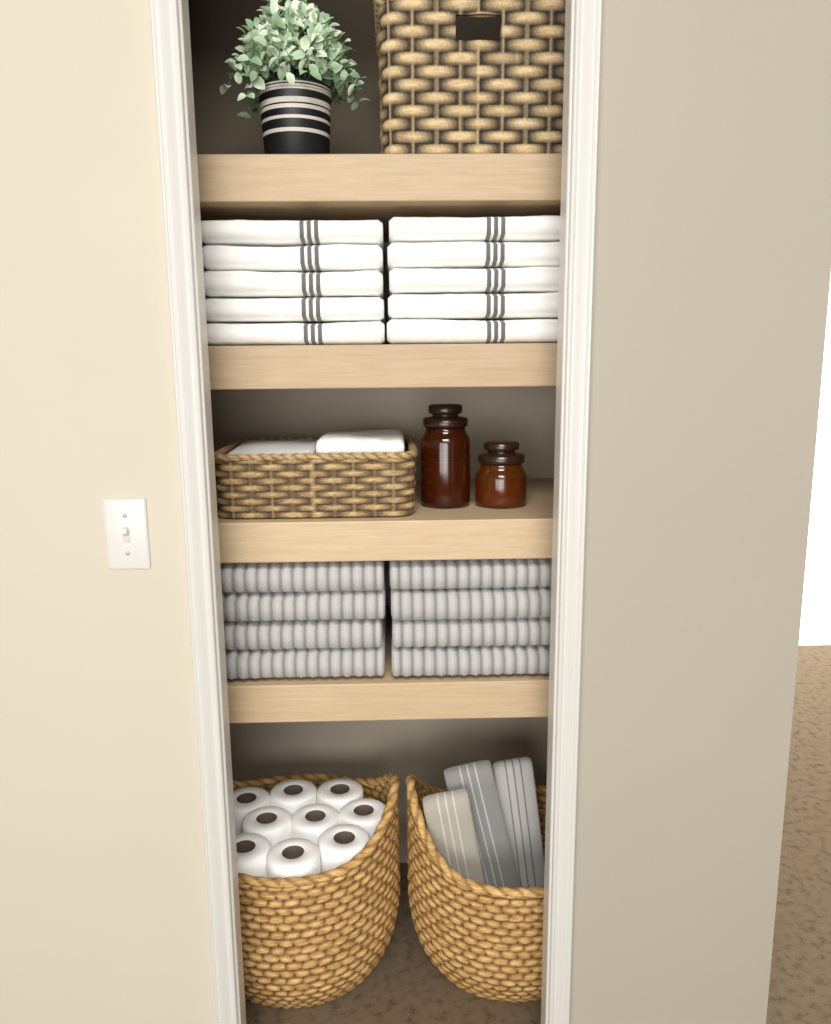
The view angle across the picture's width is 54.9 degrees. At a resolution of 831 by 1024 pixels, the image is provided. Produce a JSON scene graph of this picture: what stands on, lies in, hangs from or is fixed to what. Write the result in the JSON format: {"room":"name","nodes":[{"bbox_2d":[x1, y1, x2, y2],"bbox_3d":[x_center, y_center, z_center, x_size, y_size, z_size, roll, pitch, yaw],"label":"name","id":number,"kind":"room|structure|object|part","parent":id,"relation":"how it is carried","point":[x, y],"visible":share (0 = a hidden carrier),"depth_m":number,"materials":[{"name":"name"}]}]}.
{"room":"hallway","nodes":[
{"label":"hallway","id":0,"kind":"room"},
{"bbox_2d":[188,0,557,862],"bbox_3d":[-0.066,-0.286,1.874,1.040,2.450,0.020,-1,11,-1],"label":"wall","id":1,"kind":"structure","parent":0,"point":[422,748],"depth_m":1.88,"materials":[{"name":"paint"}]},
{"bbox_2d":[197,153,561,242],"bbox_3d":[-0.062,-0.598,1.557,0.998,0.074,0.481,-1,11,-1],"label":"wooden shelf","id":2,"kind":"object","parent":1,"relation":"attached to","point":[297,187],"visible":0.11,"depth_m":1.32,"materials":[{"name":"brown wood"}]},
{"bbox_2d":[220,0,369,153],"bbox_3d":[-0.209,-0.749,1.403,0.259,0.281,0.260,-1,11,-1],"label":"eucalyptus plant","id":3,"kind":"object","parent":2,"relation":"on","point":[292,56],"visible":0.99,"depth_m":1.35,"materials":[{"name":"green plant"}]},
{"bbox_3d":[-0.211,-0.676,1.415,0.130,0.133,0.130,-1,11,-1],"label":"striped pot","id":4,"kind":"part","parent":3,"relation":"part of","materials":[{"name":"black ceramic"}]},
{"bbox_2d":[373,0,565,153],"bbox_3d":[0.099,-0.757,1.459,0.343,0.269,0.323,-1,11,-1],"label":"storage basket","id":5,"kind":"object","parent":2,"relation":"on","point":[440,94],"visible":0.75,"depth_m":1.32,"materials":[{"name":"beige wicker"}]},
{"bbox_2d":[208,343,556,389],"bbox_3d":[-0.060,-0.297,1.615,0.998,0.074,0.481,-1,11,-1],"label":"wooden shelf","id":6,"kind":"object","parent":1,"relation":"attached to","point":[497,364],"visible":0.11,"depth_m":1.38,"materials":[{"name":"brown wood"}]},
{"bbox_2d":[201,220,385,345],"bbox_3d":[-0.218,-0.429,1.554,0.316,0.211,0.402,-1,11,-1],"label":"towels","id":7,"kind":"object","parent":6,"relation":"on","point":[267,282],"visible":0.97,"depth_m":1.37,"materials":[{"name":"white fabric"}]},
{"bbox_2d":[387,215,559,343],"bbox_3d":[0.104,-0.435,1.559,0.320,0.215,0.399,-1,11,-1],"label":"towels","id":8,"kind":"object","parent":6,"relation":"on","point":[453,280],"visible":0.93,"depth_m":1.37,"materials":[{"name":"white fabric"}]},
{"bbox_2d":[216,478,553,562],"bbox_3d":[-0.057,0.007,1.674,0.998,0.074,0.481,-1,11,-1],"label":"wooden shelf","id":9,"kind":"object","parent":1,"relation":"attached to","point":[471,531],"visible":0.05,"depth_m":1.44,"materials":[{"name":"brown wood"}]},
{"bbox_2d":[214,436,417,518],"bbox_3d":[-0.187,-0.076,1.590,0.379,0.119,0.317,-1,11,-1],"label":"basket","id":10,"kind":"object","parent":9,"relation":"on","point":[365,484],"visible":0.92,"depth_m":1.44,"materials":[{"name":"beige wicker"}]},
{"bbox_2d":[228,428,403,453],"bbox_3d":[-0.188,-0.091,1.584,0.329,0.131,0.254,-1,11,-1],"label":"washcloths","id":11,"kind":"object","parent":10,"relation":"in","point":[390,439],"visible":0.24,"depth_m":1.48,"materials":[{"name":"white fabric"}]},
{"bbox_2d":[421,404,469,508],"bbox_3d":[0.058,-0.111,1.560,0.097,0.196,0.097,-1,11,-1],"label":"glass jar","id":12,"kind":"object","parent":9,"relation":"on","point":[445,441],"visible":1,"depth_m":1.52,"materials":[{"name":"brown glass"}]},
{"bbox_3d":[0.058,-0.187,1.546,0.088,0.042,0.088,-1,11,-1],"label":"lid","id":13,"kind":"part","parent":12,"relation":"part of","materials":[{"name":"brown glass"}]},
{"bbox_2d":[475,440,526,508],"bbox_3d":[0.167,-0.076,1.564,0.101,0.124,0.101,-1,11,-1],"label":"glass jar","id":14,"kind":"object","parent":9,"relation":"on","point":[501,478],"visible":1,"depth_m":1.53,"materials":[{"name":"brown glass"}]},
{"bbox_3d":[0.168,-0.056,1.568,0.101,0.084,0.101,-1,11,-1],"label":"glass","id":15,"kind":"part","parent":14,"relation":"part of","materials":[{"name":"brown glass"}]},
{"bbox_3d":[0.167,-0.117,1.556,0.091,0.040,0.091,-1,11,-1],"label":"lid","id":16,"kind":"part","parent":14,"relation":"part of","materials":[{"name":"brown glass"}]},
{"bbox_2d":[227,605,548,722],"bbox_3d":[-0.054,0.310,1.733,0.998,0.074,0.481,-1,11,-1],"label":"wooden shelf","id":17,"kind":"object","parent":1,"relation":"attached to","point":[387,696],"visible":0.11,"depth_m":1.50,"materials":[{"name":"brown wood"}]},
{"bbox_2d":[220,561,386,679],"bbox_3d":[-0.219,0.167,1.669,0.314,0.233,0.414,-1,11,-1],"label":"towel stack","id":18,"kind":"object","parent":17,"relation":"on","point":[281,619],"visible":0.8,"depth_m":1.48,"materials":[{"name":"grey fabric"}]},
{"bbox_2d":[390,558,551,676],"bbox_3d":[0.108,0.164,1.677,0.319,0.230,0.413,-1,11,-1],"label":"towel stack","id":19,"kind":"object","parent":17,"relation":"on","point":[475,617],"visible":0.81,"depth_m":1.49,"materials":[{"name":"grey fabric"}]},
{"bbox_2d":[0,0,830,1023],"bbox_3d":[-1.310,-0.147,1.214,3.875,2.450,0.045,-1,11,-1],"label":"wall","id":20,"kind":"structure","parent":0,"point":[712,247],"depth_m":1.26,"materials":[{"name":"beige paint"}]},
{"bbox_2d":[103,498,150,569],"bbox_3d":[-0.450,0.036,1.242,0.065,0.113,0.017,-1,11,-1],"label":"light switch","id":21,"kind":"object","parent":20,"relation":"attached to","point":[126,527],"visible":1,"depth_m":1.25,"materials":[{"name":"white plastic"}]},
{"bbox_2d":[149,0,245,1023],"bbox_3d":[-0.339,0.023,1.266,0.040,2.080,0.062,-1,11,-1],"label":"trim","id":22,"kind":"structure","parent":20,"relation":"attached to","point":[170,25],"depth_m":1.23,"materials":[{"name":"white"}]},
{"bbox_2d":[541,0,601,1023],"bbox_3d":[0.246,0.015,1.280,0.040,2.080,0.062,-1,11,-1],"label":"trim","id":23,"kind":"structure","parent":20,"relation":"attached to","point":[583,18],"depth_m":1.25,"materials":[{"name":"white"}]},
{"bbox_2d":[245,645,830,1023],"bbox_3d":[0.490,1.225,0.488,10.000,0.001,9.000,-1,11,-1],"label":"floor","id":24,"kind":"structure","parent":0,"point":[405,986],"depth_m":1.78,"materials":[{"name":"carpet"}]},
{"bbox_2d":[233,773,399,1008],"bbox_3d":[-0.256,0.776,1.727,0.448,0.424,0.410,1,11,6],"label":"basket","id":25,"kind":"object","parent":24,"relation":"on","point":[308,940],"visible":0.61,"depth_m":1.56,"materials":[{"name":"wicker"}]},
{"bbox_2d":[233,778,384,877],"bbox_3d":[-0.240,0.801,1.722,0.368,0.317,0.339,-1,11,-1],"label":"toilet paper rolls","id":26,"kind":"object","parent":25,"relation":"in","point":[299,829],"visible":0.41,"depth_m":1.67,"materials":[{"name":"white paper"}]},
{"bbox_2d":[405,774,545,1002],"bbox_3d":[0.205,0.770,1.739,0.448,0.424,0.410,1,11,6],"label":"basket","id":27,"kind":"object","parent":24,"relation":"on","point":[486,940],"visible":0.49,"depth_m":1.58,"materials":[{"name":"wicker"}]},
{"bbox_2d":[422,788,484,883],"bbox_3d":[0.089,0.736,1.678,0.148,0.335,0.050,-1,11,-1],"label":"bath towel","id":28,"kind":"object","parent":27,"relation":"in","point":[448,814],"visible":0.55,"depth_m":1.64,"materials":[{"name":"fabric"}]},
{"bbox_2d":[444,759,520,887],"bbox_3d":[0.151,0.709,1.730,0.179,0.371,0.051,-1,11,-1],"label":"bath towel","id":29,"kind":"object","parent":27,"relation":"in","point":[495,850],"visible":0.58,"depth_m":1.70,"materials":[{"name":"fabric"}]},
{"bbox_2d":[492,757,544,887],"bbox_3d":[0.234,0.710,1.785,0.128,0.351,0.050,-1,11,-1],"label":"bath towel","id":30,"kind":"object","parent":27,"relation":"in","point":[514,777],"visible":0.78,"depth_m":1.75,"materials":[{"name":"grey fabric"}]},
{"bbox_2d":[799,277,830,644],"bbox_3d":[1.729,-0.602,3.424,2.725,2.450,0.050,-1,11,-1],"label":"wall","id":31,"kind":"structure","parent":0,"point":[815,626],"depth_m":3.54,"materials":[{"name":"white paint"}]}
]}

